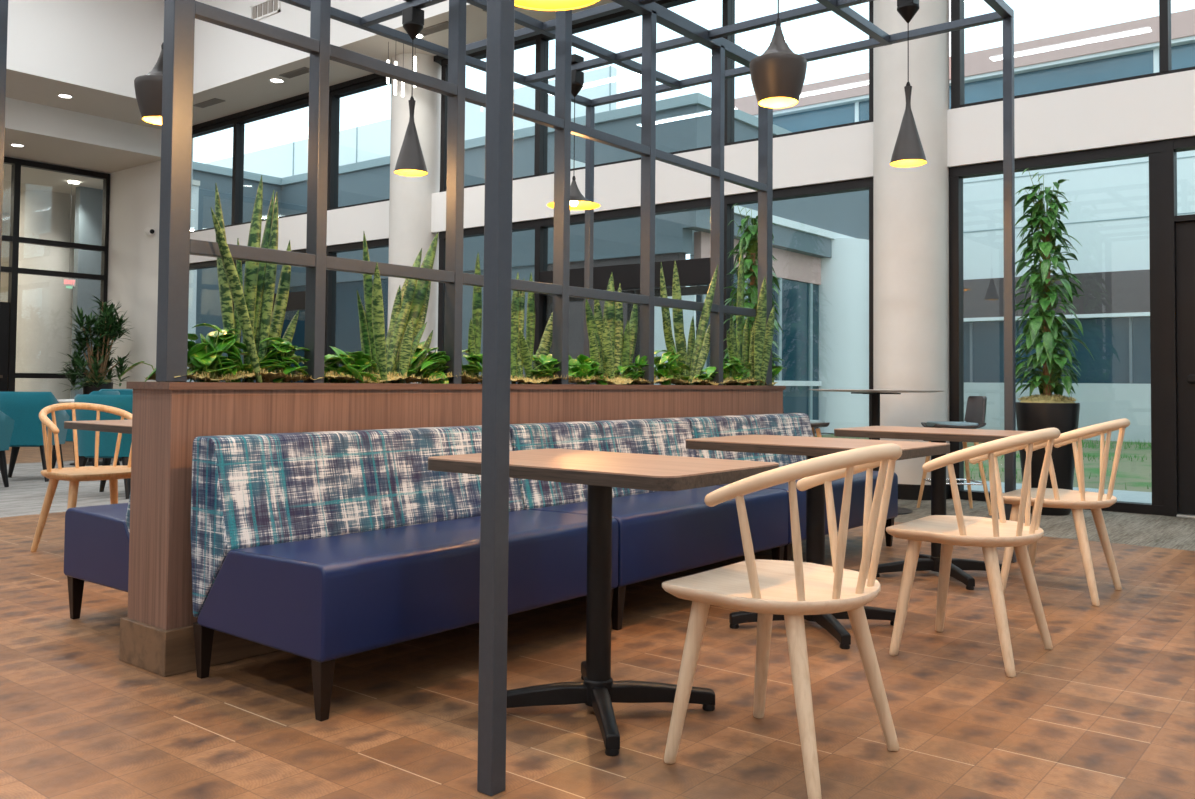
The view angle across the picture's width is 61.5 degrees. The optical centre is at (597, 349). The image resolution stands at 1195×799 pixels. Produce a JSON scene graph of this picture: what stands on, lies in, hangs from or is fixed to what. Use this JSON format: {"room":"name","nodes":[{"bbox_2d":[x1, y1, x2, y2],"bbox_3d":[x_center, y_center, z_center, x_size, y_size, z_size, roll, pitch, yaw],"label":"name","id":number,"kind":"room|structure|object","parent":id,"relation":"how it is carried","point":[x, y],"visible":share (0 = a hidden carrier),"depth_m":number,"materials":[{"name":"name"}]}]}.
{"room":"common room","nodes":[
{"label":"common room","id":0,"kind":"room"},
{"bbox_2d":[0,213,9,301],"bbox_3d":[-16.254,-0.958,21.446,0.150,5.000,13.100,-1,-2,39],"label":"wall","id":1,"kind":"structure","parent":0,"point":[5,217],"depth_m":23.99,"materials":[{"name":"white paint"}]},
{"bbox_2d":[15,191,74,402],"bbox_3d":[-11.792,-0.869,21.459,1.040,4.900,1.040,-1,-2,39],"label":"wall column","id":2,"kind":"structure","parent":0,"point":[44,304],"depth_m":21.04,"materials":[{"name":"paint"}]},
{"bbox_2d":[5,156,109,173],"bbox_3d":[-10.516,-3.602,17.148,0.150,0.490,4.600,-1,-2,39],"label":"wall","id":3,"kind":"structure","parent":0,"point":[5,156],"depth_m":18.04,"materials":[{"name":"white paint"}]},
{"bbox_2d":[4,128,160,172],"bbox_3d":[-13.197,-3.947,11.938,2.180,0.780,15.900,-1,-2,39],"label":"ceiling","id":4,"kind":"structure","parent":0,"point":[42,148],"depth_m":17.18,"materials":[{"name":"beige paint"}]},
{"bbox_2d":[9,143,24,146],"bbox_3d":[-9.553,-3.371,16.546,0.230,0.012,0.230,-1,-2,39],"label":"recessed light","id":5,"kind":"object","parent":4,"relation":"in","point":[10,144],"visible":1,"depth_m":16.55,"materials":[{"name":"white"}]},
{"bbox_2d":[2,164,199,213],"bbox_3d":[-14.156,-3.490,18.359,7.050,0.100,10.750,-1,-2,39],"label":"ceiling","id":6,"kind":"structure","parent":0,"point":[32,179],"depth_m":20.15,"materials":[{"name":"beige paint"}]},
{"bbox_2d":[63,191,75,288],"bbox_3d":[-10.560,-2.280,20.143,0.029,2.100,0.228,-1,-2,39],"label":"exit sign","id":7,"kind":"object","parent":6,"relation":"hanging from","point":[68,283],"visible":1,"depth_m":20.12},
{"bbox_2d":[6,0,218,128],"bbox_3d":[-11.716,-5.071,10.796,1.550,2.080,15.900,-1,-2,39],"label":"ceiling","id":8,"kind":"structure","parent":0,"point":[93,52],"depth_m":14.94,"materials":[{"name":"beige paint"}]},
{"bbox_2d":[57,93,73,98],"bbox_3d":[-8.071,-3.850,15.238,0.230,0.012,0.230,-1,-2,39],"label":"recessed light","id":9,"kind":"object","parent":8,"relation":"in","point":[61,95],"visible":1,"depth_m":15.23,"materials":[{"name":"white"}]},
{"bbox_2d":[188,185,198,381],"bbox_3d":[-10.886,-0.879,22.432,7.000,5.000,0.150,-1,-2,39],"label":"wall","id":10,"kind":"structure","parent":0,"point":[195,189],"depth_m":20.28,"materials":[{"name":"white paint"}]},
{"bbox_2d":[192,55,446,130],"bbox_3d":[1.606,-3.905,10.414,22.400,0.100,0.300,-1,-2,39],"label":"wall","id":11,"kind":"structure","parent":0,"point":[437,59],"depth_m":15.31,"materials":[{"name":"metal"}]},
{"bbox_2d":[163,0,613,117],"bbox_3d":[1.752,-4.992,9.539,21.050,2.080,1.030,-1,-2,39],"label":"ceiling","id":12,"kind":"structure","parent":0,"point":[234,67],"depth_m":14.02,"materials":[{"name":"beige paint"}]},
{"bbox_2d":[193,98,224,107],"bbox_3d":[-6.020,-3.821,15.568,0.650,0.012,0.170,-1,-2,39],"label":"ceiling vent","id":13,"kind":"object","parent":12,"relation":"in","point":[214,101],"visible":0.98,"depth_m":15.56,"materials":[{"name":"grey metal"}]},
{"bbox_2d":[250,0,280,20],"bbox_3d":[-4.617,-4.737,13.955,0.720,0.240,0.020,-1,-2,39],"label":"ceiling vent","id":14,"kind":"object","parent":12,"relation":"in","point":[277,4],"visible":0.89,"depth_m":13.95,"materials":[{"name":"white metal"}]},
{"bbox_2d":[268,78,284,82],"bbox_3d":[-4.579,-3.848,14.352,0.230,0.012,0.230,-1,-2,39],"label":"recessed light","id":15,"kind":"object","parent":12,"relation":"in","point":[274,80],"visible":1,"depth_m":14.34,"materials":[{"name":"white"}]},
{"bbox_2d":[279,67,309,78],"bbox_3d":[-4.183,-3.856,13.983,0.600,0.012,0.170,-1,-2,39],"label":"ceiling vent","id":16,"kind":"object","parent":12,"relation":"in","point":[303,70],"visible":0.87,"depth_m":13.99,"materials":[{"name":"grey metal"}]},
{"bbox_2d":[386,42,389,83],"bbox_3d":[-2.639,-3.620,12.674,0.035,0.540,0.036,-1,-2,39],"label":"pendant","id":17,"kind":"object","parent":12,"relation":"hanging from","point":[388,61],"visible":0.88,"depth_m":12.67,"materials":[{"name":"white glass"}]},
{"bbox_2d":[394,58,396,94],"bbox_3d":[-2.518,-3.533,12.535,0.035,0.720,0.036,-1,-2,39],"label":"pendant","id":18,"kind":"object","parent":12,"relation":"hanging from","point":[395,62],"visible":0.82,"depth_m":12.51,"materials":[{"name":"white glass"}]},
{"bbox_2d":[401,44,403,96],"bbox_3d":[-2.412,-3.514,12.475,0.035,0.760,0.036,-1,-2,39],"label":"pendant","id":19,"kind":"object","parent":12,"relation":"hanging from","point":[402,83],"visible":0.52,"depth_m":12.45,"materials":[{"name":"white glass"}]},
{"bbox_2d":[413,56,416,87],"bbox_3d":[-2.240,-3.557,12.339,0.035,0.680,0.036,-1,-2,39],"label":"pendant","id":20,"kind":"object","parent":12,"relation":"hanging from","point":[415,57],"visible":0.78,"depth_m":12.32,"materials":[{"name":"white"}]},
{"bbox_2d":[407,33,424,38],"bbox_3d":[-2.246,-3.888,12.434,0.230,0.012,0.230,-1,-2,39],"label":"recessed light","id":21,"kind":"object","parent":12,"relation":"in","point":[420,36],"visible":0.33,"depth_m":12.46,"materials":[{"name":"white"}]},
{"bbox_2d":[419,21,448,35],"bbox_3d":[-1.962,-3.894,12.181,0.580,0.012,0.170,-1,-2,39],"label":"ceiling vent","id":22,"kind":"object","parent":12,"relation":"in","point":[442,26],"visible":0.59,"depth_m":12.17,"materials":[{"name":"grey metal"}]},
{"bbox_2d":[387,53,440,382],"bbox_3d":[-2.438,-1.230,13.355,0.676,5.270,0.676,-1,-2,39],"label":"wall column","id":23,"kind":"structure","parent":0,"point":[410,204],"depth_m":13.12,"materials":[{"name":"paint"}]},
{"bbox_2d":[0,512,1194,798],"bbox_3d":[-0.670,1.063,0.565,13.780,0.100,14.110,-1,-2,39],"label":"floor","id":24,"kind":"structure","parent":0,"point":[1107,712],"depth_m":3.12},
{"bbox_2d":[30,402,131,559],"bbox_3d":[-2.938,0.736,5.842,0.560,0.850,0.550,-1,-2,39],"label":"spindle chair","id":25,"kind":"object","parent":24,"relation":"on","point":[75,474],"visible":0.69,"depth_m":5.76,"materials":[{"name":"brown wood"}]},
{"bbox_2d":[64,490,130,618],"bbox_3d":[-1.490,0.728,4.505,0.746,0.806,1.412,-1,-2,39],"label":"banquette","id":26,"kind":"object","parent":24,"relation":"on","point":[96,538],"visible":0.16,"depth_m":4.03,"materials":[{"name":"blue leather"}]},
{"bbox_2d":[64,420,131,433],"bbox_3d":[-2.360,0.771,5.390,0.930,0.762,0.615,-1,-2,39],"label":"cafe table","id":27,"kind":"object","parent":24,"relation":"on","point":[116,426],"visible":0.06,"depth_m":5.24,"materials":[{"name":"brown wood"}]},
{"bbox_2d":[191,425,617,720],"bbox_3d":[-0.644,0.710,3.700,0.746,0.806,1.412,-1,-2,39],"label":"banquette","id":28,"kind":"object","parent":24,"relation":"on","point":[323,547],"visible":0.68,"depth_m":3.36,"materials":[{"name":"blue leather"}]},
{"bbox_2d":[119,382,785,676],"bbox_3d":[-0.207,0.671,5.177,0.316,0.987,4.358,-1,-2,39],"label":"planter box","id":29,"kind":"object","parent":24,"relation":"on","point":[157,632],"visible":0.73,"depth_m":3.58,"materials":[{"name":"brown wood"}]},
{"bbox_2d":[145,323,259,382],"bbox_3d":[-1.452,0.053,3.681,0.254,0.293,0.430,-1,-2,39],"label":"pothos plant","id":30,"kind":"object","parent":29,"relation":"in","point":[205,356],"visible":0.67,"depth_m":3.66,"materials":[{"name":"green plant"}]},
{"bbox_2d":[211,175,298,382],"bbox_3d":[-1.333,-0.267,3.778,0.200,0.845,0.532,0,-2,9],"label":"snake plant","id":31,"kind":"object","parent":29,"relation":"in","point":[252,314],"visible":0.64,"depth_m":3.87,"materials":[{"name":"green plant"}]},
{"bbox_2d":[241,334,328,382],"bbox_3d":[-1.245,0.043,3.948,0.297,0.245,0.361,-1,-2,39],"label":"pothos plant","id":32,"kind":"object","parent":29,"relation":"in","point":[281,346],"visible":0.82,"depth_m":3.85,"materials":[{"name":"green plant"}]},
{"bbox_2d":[324,346,381,382],"bbox_3d":[-1.033,0.098,4.171,0.243,0.222,0.343,-1,-2,39],"label":"pothos plant","id":33,"kind":"object","parent":29,"relation":"in","point":[355,364],"visible":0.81,"depth_m":4.12,"materials":[{"name":"green plant"}]},
{"bbox_2d":[357,232,437,382],"bbox_3d":[-0.881,-0.189,4.400,0.193,0.740,0.587,0,-2,20],"label":"snake plant","id":34,"kind":"object","parent":29,"relation":"in","point":[407,325],"visible":0.7,"depth_m":4.39,"materials":[{"name":"green plant"}]},
{"bbox_2d":[395,341,463,383],"bbox_3d":[-0.773,0.120,4.506,0.274,0.332,0.342,-1,-2,39],"label":"pothos plant","id":35,"kind":"object","parent":29,"relation":"in","point":[434,363],"visible":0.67,"depth_m":4.46,"materials":[{"name":"green plant"}]},
{"bbox_2d":[145,368,776,384],"bbox_3d":[-0.203,0.151,5.194,0.230,0.063,4.280,-1,-2,39],"label":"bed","id":36,"kind":"object","parent":29,"relation":"in","point":[267,377],"visible":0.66,"depth_m":4.37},
{"bbox_2d":[119,361,155,377],"bbox_3d":[-1.614,0.085,3.561,0.061,0.091,0.138,-1,-2,39],"label":"pothos vine","id":37,"kind":"object","parent":36,"relation":"on","point":[140,362],"visible":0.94,"depth_m":3.53,"materials":[{"name":"green plant"}]},
{"bbox_2d":[461,349,482,383],"bbox_3d":[-0.608,0.092,4.709,0.277,0.227,0.244,-1,-2,39],"label":"pothos plant","id":38,"kind":"object","parent":29,"relation":"in","point":[470,369],"visible":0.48,"depth_m":4.63,"materials":[{"name":"green plant"}]},
{"bbox_2d":[468,254,482,383],"bbox_3d":[-0.554,-0.138,4.837,0.056,0.668,0.187,-1,-2,39],"label":"snake plant","id":39,"kind":"object","parent":29,"relation":"in","point":[475,326],"visible":0.27,"depth_m":4.81,"materials":[{"name":"green plant"}]},
{"bbox_2d":[510,273,552,383],"bbox_3d":[-0.323,-0.096,5.087,0.109,0.609,0.309,-1,-2,39],"label":"snake plant","id":40,"kind":"object","parent":29,"relation":"in","point":[522,349],"visible":0.74,"depth_m":5.04,"materials":[{"name":"green plant"}]},
{"bbox_2d":[523,350,570,383],"bbox_3d":[-0.290,0.126,5.139,0.286,0.278,0.293,-1,-2,39],"label":"pothos plant","id":41,"kind":"object","parent":29,"relation":"in","point":[547,361],"visible":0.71,"depth_m":5.07,"materials":[{"name":"green plant"}]},
{"bbox_2d":[568,354,607,384],"bbox_3d":[-0.069,0.136,5.327,0.246,0.232,0.370,0,-2,1],"label":"pothos plant","id":42,"kind":"object","parent":29,"relation":"in","point":[582,365],"visible":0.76,"depth_m":5.32,"materials":[{"name":"green plant"}]},
{"bbox_2d":[585,273,637,384],"bbox_3d":[0.096,-0.107,5.613,0.120,0.669,0.480,-1,-2,39],"label":"snake plant","id":43,"kind":"object","parent":29,"relation":"in","point":[608,345],"visible":0.71,"depth_m":5.62,"materials":[{"name":"green plant"}]},
{"bbox_2d":[614,354,655,384],"bbox_3d":[0.183,0.134,5.705,0.257,0.248,0.323,-1,-2,39],"label":"pothos plant","id":44,"kind":"object","parent":29,"relation":"in","point":[635,372],"visible":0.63,"depth_m":5.65,"materials":[{"name":"green plant"}]},
{"bbox_2d":[654,345,689,384],"bbox_3d":[0.428,0.112,5.993,0.241,0.279,0.375,-1,-2,39],"label":"pothos plant","id":45,"kind":"object","parent":29,"relation":"in","point":[673,366],"visible":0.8,"depth_m":5.91,"materials":[{"name":"green plant"}]},
{"bbox_2d":[660,261,717,384],"bbox_3d":[0.554,-0.152,6.109,0.489,0.801,0.216,2,-2,-37],"label":"snake plant","id":46,"kind":"object","parent":29,"relation":"in","point":[695,354],"visible":0.72,"depth_m":6.14,"materials":[{"name":"green plant"}]},
{"bbox_2d":[694,363,726,384],"bbox_3d":[0.681,0.198,6.310,0.270,0.229,0.346,1,-2,-2],"label":"pothos plant","id":47,"kind":"object","parent":29,"relation":"in","point":[709,371],"visible":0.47,"depth_m":6.22,"materials":[{"name":"green plant"}]},
{"bbox_2d":[723,357,751,384],"bbox_3d":[0.865,0.176,6.548,0.318,0.265,0.257,2,-2,-31],"label":"pothos plant","id":48,"kind":"object","parent":29,"relation":"in","point":[736,367],"visible":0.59,"depth_m":6.50,"materials":[{"name":"green plant"}]},
{"bbox_2d":[727,242,774,385],"bbox_3d":[1.042,-0.237,6.689,0.233,1.012,0.496,-1,-2,39],"label":"snake plant","id":49,"kind":"object","parent":29,"relation":"in","point":[760,338],"visible":0.84,"depth_m":6.66,"materials":[{"name":"green plant"}]},
{"bbox_2d":[747,358,785,385],"bbox_3d":[1.124,0.169,6.924,0.266,0.230,0.293,2,-2,-32],"label":"pothos plant","id":50,"kind":"object","parent":29,"relation":"in","point":[775,369],"visible":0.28,"depth_m":6.88,"materials":[{"name":"green plant"}]},
{"bbox_2d":[0,0,1015,795],"bbox_3d":[-0.151,-0.423,5.110,3.161,3.170,4.240,-1,-2,39],"label":"canopy frame","id":51,"kind":"object","parent":24,"relation":"on","point":[176,246],"visible":0.81,"depth_m":4.48,"materials":[{"name":"grey metal"}]},
{"bbox_2d":[134,40,163,124],"bbox_3d":[-1.976,-1.569,4.591,0.241,1.055,0.241,-1,-2,39],"label":"pendant lamp","id":52,"kind":"object","parent":51,"relation":"hanging from","point":[148,87],"visible":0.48,"depth_m":4.48,"materials":[{"name":"black metal"}]},
{"bbox_2d":[394,0,427,175],"bbox_3d":[-1.058,-1.529,5.738,0.190,1.045,0.190,-1,-2,39],"label":"pendant lamp","id":53,"kind":"object","parent":51,"relation":"hanging from","point":[410,161],"visible":0.99,"depth_m":5.70,"materials":[{"name":"black metal"}]},
{"bbox_2d":[515,0,598,10],"bbox_3d":[-0.149,-1.619,3.130,0.364,1.016,0.364,-1,-2,39],"label":"pendant lamp","id":54,"kind":"object","parent":51,"relation":"hanging from","point":[543,5],"visible":0.87,"depth_m":3.26,"materials":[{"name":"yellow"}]},
{"bbox_2d":[547,54,599,209],"bbox_3d":[-0.158,-1.492,6.862,0.364,1.031,0.364,-1,-2,39],"label":"pendant lamp","id":55,"kind":"object","parent":51,"relation":"hanging from","point":[578,201],"visible":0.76,"depth_m":6.84,"materials":[{"name":"black metal"}]},
{"bbox_2d":[749,0,806,107],"bbox_3d":[0.770,-1.565,4.277,0.241,1.035,0.241,-1,-2,39],"label":"pendant lamp","id":56,"kind":"object","parent":51,"relation":"hanging from","point":[777,75],"visible":1,"depth_m":4.18,"materials":[{"name":"black metal"}]},
{"bbox_2d":[890,0,926,166],"bbox_3d":[1.669,-1.518,5.400,0.190,1.040,0.190,-1,-2,39],"label":"pendant lamp","id":57,"kind":"object","parent":51,"relation":"hanging from","point":[908,151],"visible":1,"depth_m":5.36,"materials":[{"name":"black metal"}]},
{"bbox_2d":[428,449,778,755],"bbox_3d":[0.005,0.717,3.057,0.930,0.762,0.615,-1,-2,39],"label":"cafe table","id":58,"kind":"object","parent":24,"relation":"on","point":[601,471],"visible":0.91,"depth_m":3.02,"materials":[{"name":"beige wood"}]},
{"bbox_2d":[510,418,787,629],"bbox_3d":[0.246,0.753,4.811,0.746,0.806,1.412,-1,-2,39],"label":"banquette","id":59,"kind":"object","parent":24,"relation":"on","point":[661,533],"visible":0.53,"depth_m":4.57,"materials":[{"name":"blue leather"}]},
{"bbox_2d":[662,443,901,798],"bbox_3d":[0.524,0.666,2.697,0.560,0.850,0.550,-1,-2,39],"label":"spindle chair","id":60,"kind":"object","parent":24,"relation":"on","point":[795,589],"visible":1,"depth_m":2.58,"materials":[{"name":"brown wood"}]},
{"bbox_2d":[680,413,897,560],"bbox_3d":[1.135,0.797,5.922,0.746,0.806,1.412,-1,-2,39],"label":"banquette","id":61,"kind":"object","parent":24,"relation":"on","point":[784,424],"visible":0.29,"depth_m":5.83,"materials":[{"name":"multicoloured fabric"}]},
{"bbox_2d":[686,435,949,648],"bbox_3d":[0.903,0.760,4.162,0.930,0.762,0.615,-1,-2,39],"label":"cafe table","id":62,"kind":"object","parent":24,"relation":"on","point":[810,447],"visible":0.5,"depth_m":4.12,"materials":[{"name":"brown wood"}]},
{"bbox_2d":[834,426,1030,589],"bbox_3d":[1.792,0.804,5.281,0.930,0.762,0.615,-1,-2,39],"label":"cafe table","id":63,"kind":"object","parent":24,"relation":"on","point":[931,562],"visible":0.62,"depth_m":5.24,"materials":[{"name":"black metal"}]},
{"bbox_2d":[886,428,1059,676],"bbox_3d":[1.430,0.708,3.768,0.560,0.850,0.550,-1,-2,39],"label":"spindle chair","id":64,"kind":"object","parent":24,"relation":"on","point":[988,534],"visible":1,"depth_m":3.64,"materials":[{"name":"brown wood"}]},
{"bbox_2d":[1001,418,1129,605],"bbox_3d":[2.281,0.752,4.896,0.560,0.850,0.550,-1,-2,39],"label":"spindle chair","id":65,"kind":"object","parent":24,"relation":"on","point":[1075,500],"visible":0.88,"depth_m":4.74,"materials":[{"name":"brown wood"}]},
{"bbox_2d":[0,441,1194,550],"bbox_3d":[-4.382,1.163,4.745,24.800,0.101,16.000,-1,-2,39],"label":"floor","id":66,"kind":"structure","parent":0,"point":[1160,531],"depth_m":7.82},
{"bbox_2d":[0,411,14,486],"bbox_3d":[-5.620,0.808,8.919,0.575,0.865,0.535,0,-2,6],"label":"tub chair","id":67,"kind":"object","parent":66,"relation":"on","point":[6,423],"visible":1,"depth_m":9.08,"materials":[{"name":"teal fabric"}]},
{"bbox_2d":[0,392,69,481],"bbox_3d":[-5.553,0.838,9.819,0.575,0.865,0.535,1,-2,-11],"label":"tub chair","id":68,"kind":"object","parent":66,"relation":"on","point":[24,408],"visible":0.54,"depth_m":9.61,"materials":[{"name":"teal fabric"}]},
{"bbox_2d":[9,445,39,446],"bbox_3d":[-5.560,0.866,9.853,0.452,0.140,0.464,1,-2,-11],"label":"seat cushion","id":69,"kind":"object","parent":68,"relation":"on","point":[10,445],"depth_m":9.63,"materials":[{"name":"teal fabric"}]},
{"bbox_2d":[58,399,111,465],"bbox_3d":[-5.853,0.948,11.633,0.740,0.745,0.740,-1,-2,39],"label":"table","id":70,"kind":"object","parent":66,"relation":"on","point":[89,463],"visible":0.22,"depth_m":11.49,"materials":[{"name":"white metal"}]},
{"bbox_2d":[52,391,119,468],"bbox_3d":[-5.449,0.868,10.734,0.535,0.865,0.575,0,-2,1],"label":"tub chair","id":71,"kind":"object","parent":66,"relation":"on","point":[69,436],"visible":0.12,"depth_m":10.49,"materials":[{"name":"teal fabric"}]},
{"bbox_2d":[56,296,132,393],"bbox_3d":[-8.557,0.274,17.234,1.286,2.403,1.186,-1,-2,39],"label":"dracaena","id":72,"kind":"object","parent":66,"relation":"on","point":[107,327],"visible":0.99,"depth_m":17.07,"materials":[{"name":"green plant"}]},
{"bbox_2d":[83,382,112,393],"bbox_3d":[-8.552,1.014,17.186,0.470,0.920,0.470,-1,-2,39],"label":"pot","id":73,"kind":"object","parent":66,"relation":"on","point":[86,390],"depth_m":16.99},
{"bbox_2d":[74,394,132,498],"bbox_3d":[-4.108,0.811,8.568,0.575,0.865,0.535,0,-2,3],"label":"tub chair","id":74,"kind":"object","parent":66,"relation":"on","point":[86,438],"visible":0.45,"depth_m":8.33,"materials":[{"name":"teal fabric"}]},
{"bbox_2d":[84,456,121,457],"bbox_3d":[-4.107,0.839,8.603,0.452,0.140,0.464,0,-2,3],"label":"seat cushion","id":75,"kind":"object","parent":74,"relation":"on","point":[84,456],"depth_m":8.37,"materials":[{"name":"teal fabric"}]},
{"bbox_2d":[99,389,132,460],"bbox_3d":[-5.945,0.914,12.300,0.575,0.865,0.535,0,-2,3],"label":"tub chair","id":76,"kind":"object","parent":66,"relation":"on","point":[121,391],"visible":0.06,"depth_m":12.52,"materials":[{"name":"teal fabric"}]},
{"bbox_2d":[723,204,783,385],"bbox_3d":[1.482,-0.042,9.608,0.604,2.724,0.610,1,-2,-2],"label":"climbing plant","id":77,"kind":"object","parent":66,"relation":"on","point":[749,238],"visible":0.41,"depth_m":9.59,"materials":[{"name":"green plant"}]},
{"bbox_2d":[783,410,829,436],"bbox_3d":[1.632,0.819,8.137,0.468,0.918,0.456,0,-2,1],"label":"counter stool","id":78,"kind":"object","parent":66,"relation":"on","point":[814,423],"visible":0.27,"depth_m":7.99,"materials":[{"name":"silver metal"}]},
{"bbox_2d":[809,389,943,514],"bbox_3d":[2.213,0.795,8.001,1.050,0.959,1.050,-1,-2,39],"label":"table","id":79,"kind":"object","parent":66,"relation":"on","point":[875,394],"visible":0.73,"depth_m":7.93,"materials":[{"name":"black metal"}]},
{"bbox_2d":[917,396,991,514],"bbox_3d":[2.833,0.825,7.983,0.468,0.918,0.456,0,-2,1],"label":"counter stool","id":80,"kind":"object","parent":66,"relation":"on","point":[975,414],"visible":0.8,"depth_m":8.02,"materials":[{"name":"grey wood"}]},
{"bbox_2d":[1015,168,1094,515],"bbox_3d":[3.562,-0.021,7.941,0.631,2.614,0.620,-1,-2,39],"label":"climbing plant","id":81,"kind":"object","parent":66,"relation":"on","point":[1045,410],"visible":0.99,"depth_m":7.85,"materials":[{"name":"green plant"}]},
{"bbox_2d":[105,70,1194,388],"bbox_3d":[0.646,-1.291,11.081,24.800,5.300,0.300,-1,-2,39],"label":"wall","id":82,"kind":"structure","parent":0,"point":[1160,107],"depth_m":10.50,"materials":[{"name":"white paint"}]},
{"bbox_2d":[5,97,160,156],"bbox_3d":[-12.336,-3.787,11.242,0.030,0.470,15.900,-1,-2,39],"label":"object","id":83,"kind":"structure","parent":82,"relation":"attached to","point":[20,115],"depth_m":16.20,"materials":[{"name":"white paint"}]},
{"bbox_2d":[144,228,154,234],"bbox_3d":[-7.849,-2.086,17.671,0.177,0.139,0.158,-1,-2,39],"label":"camera","id":84,"kind":"object","parent":82,"relation":"attached to","point":[150,231],"visible":1,"depth_m":17.61,"materials":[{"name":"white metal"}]},
{"bbox_2d":[189,238,388,382],"bbox_3d":[-4.968,-0.020,15.459,5.730,2.938,0.145,-1,-2,39],"label":"window","id":85,"kind":"structure","parent":82,"relation":"in","point":[296,300],"depth_m":14.59,"materials":[{"name":"brown metal"}]},
{"bbox_2d":[190,77,390,232],"bbox_3d":[-4.943,-2.873,15.550,5.730,1.748,0.145,-1,-2,39],"label":"window","id":86,"kind":"structure","parent":82,"relation":"in","point":[238,124],"depth_m":15.27,"materials":[{"name":"brown metal"}]},
{"bbox_2d":[438,177,872,439],"bbox_3d":[0.298,-0.108,11.245,6.000,2.938,0.145,-1,-2,39],"label":"window","id":87,"kind":"structure","parent":82,"relation":"in","point":[691,272],"depth_m":10.83,"materials":[{"name":"brown metal"}]},
{"bbox_2d":[545,285,709,384],"bbox_3d":[0.337,0.307,11.213,2.510,1.950,0.102,-1,-2,39],"label":"door","id":88,"kind":"structure","parent":87,"relation":"attached to","point":[693,290],"depth_m":11.17,"materials":[{"name":"brown metal"}]},
{"bbox_2d":[439,0,872,191],"bbox_3d":[0.320,-2.961,11.340,5.990,1.748,0.145,-1,-2,39],"label":"window","id":89,"kind":"structure","parent":82,"relation":"in","point":[541,41],"depth_m":11.70,"materials":[{"name":"brown metal"}]},
{"bbox_2d":[949,141,1163,515],"bbox_3d":[3.810,-0.167,8.440,1.670,2.938,0.130,-1,-2,39],"label":"window","id":90,"kind":"structure","parent":82,"relation":"in","point":[1152,150],"depth_m":8.27,"materials":[{"name":"brown metal"}]},
{"bbox_2d":[951,0,1194,108],"bbox_3d":[5.543,-3.049,7.161,6.010,1.748,0.145,-1,-2,39],"label":"window","id":91,"kind":"structure","parent":82,"relation":"in","point":[957,6],"depth_m":8.69,"materials":[{"name":"brown metal"}]},
{"bbox_2d":[1161,136,1194,517],"bbox_3d":[4.905,-0.185,7.544,1.158,2.940,0.170,-1,-2,39],"label":"door","id":92,"kind":"structure","parent":82,"relation":"in","point":[1177,232],"depth_m":7.81,"materials":[{"name":"brown metal"}]},
{"bbox_2d":[873,0,949,499],"bbox_3d":[2.848,-1.319,9.127,0.676,5.270,0.676,-1,-2,39],"label":"wall column","id":93,"kind":"structure","parent":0,"point":[911,204],"depth_m":8.84,"materials":[{"name":"paint"}]},
{"bbox_3d":[-15.535,-1.442,10.829,0.150,5.300,11.400,-1,-2,39],"label":"wall","id":94,"kind":"structure","parent":0,"visible":0},
{"bbox_2d":[1,156,109,391],"bbox_3d":[-10.550,-0.951,16.978,0.140,4.800,4.455,-1,-2,39],"label":"window","id":95,"kind":"structure","parent":94,"relation":"in","point":[13,239],"depth_m":17.62,"materials":[{"name":"brown metal"}]},
{"bbox_2d":[0,302,9,391],"bbox_3d":[-11.021,0.234,16.293,0.150,2.200,2.710,-1,-2,39],"label":"door","id":96,"kind":"structure","parent":95,"relation":"attached to","point":[4,306],"depth_m":17.32,"materials":[{"name":"brown metal"}]},
{"label":"outside","id":97,"kind":"structure","parent":0,"visible":0},
{"bbox_2d":[815,434,1151,491],"bbox_3d":[11.868,1.524,10.880,23.100,0.100,9.900,-1,-2,39],"label":"lawn","id":98,"kind":"structure","parent":97,"point":[1136,475],"depth_m":12.54,"materials":[{"name":"green plant"}]},
{"bbox_2d":[964,382,1150,442],"bbox_3d":[15.004,1.084,14.730,23.000,1.080,0.200,-1,-2,39],"label":"wall","id":99,"kind":"structure","parent":98,"relation":"on","point":[1099,402],"depth_m":19.00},
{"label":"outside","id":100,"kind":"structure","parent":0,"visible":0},
{"bbox_3d":[-5.541,1.800,24.334,20.900,0.100,12.840,-1,-2,39],"label":"gravel path","id":101,"kind":"object","parent":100,"visible":0},
{"bbox_2d":[70,93,868,432],"bbox_3d":[-2.207,-1.252,21.201,12.700,5.820,11.650,-1,-2,39],"label":"grey wing","id":102,"kind":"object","parent":101,"relation":"on","point":[820,248],"visible":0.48,"depth_m":20.39},
{"bbox_2d":[205,66,616,177],"bbox_3d":[-6.959,-4.855,27.664,18.700,2.350,0.220,-1,-2,39],"label":"screen","id":103,"kind":"object","parent":102,"relation":"on","point":[370,141],"visible":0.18,"depth_m":26.73,"materials":[{"name":"glass"}]},
{"bbox_2d":[690,9,1194,383],"bbox_3d":[13.333,-2.314,16.714,28.000,7.930,0.600,-1,-2,39],"label":"building","id":104,"kind":"structure","parent":101,"relation":"on","point":[1108,215],"depth_m":19.71,"materials":[{"name":"white metal"}]},
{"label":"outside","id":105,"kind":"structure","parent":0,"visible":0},
{"bbox_2d":[964,480,1151,502],"bbox_3d":[8.201,1.345,6.300,23.100,0.100,1.840,-1,-2,39],"label":"paving strip","id":106,"kind":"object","parent":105,"point":[1121,495],"depth_m":9.70,"materials":[{"name":"concrete"}]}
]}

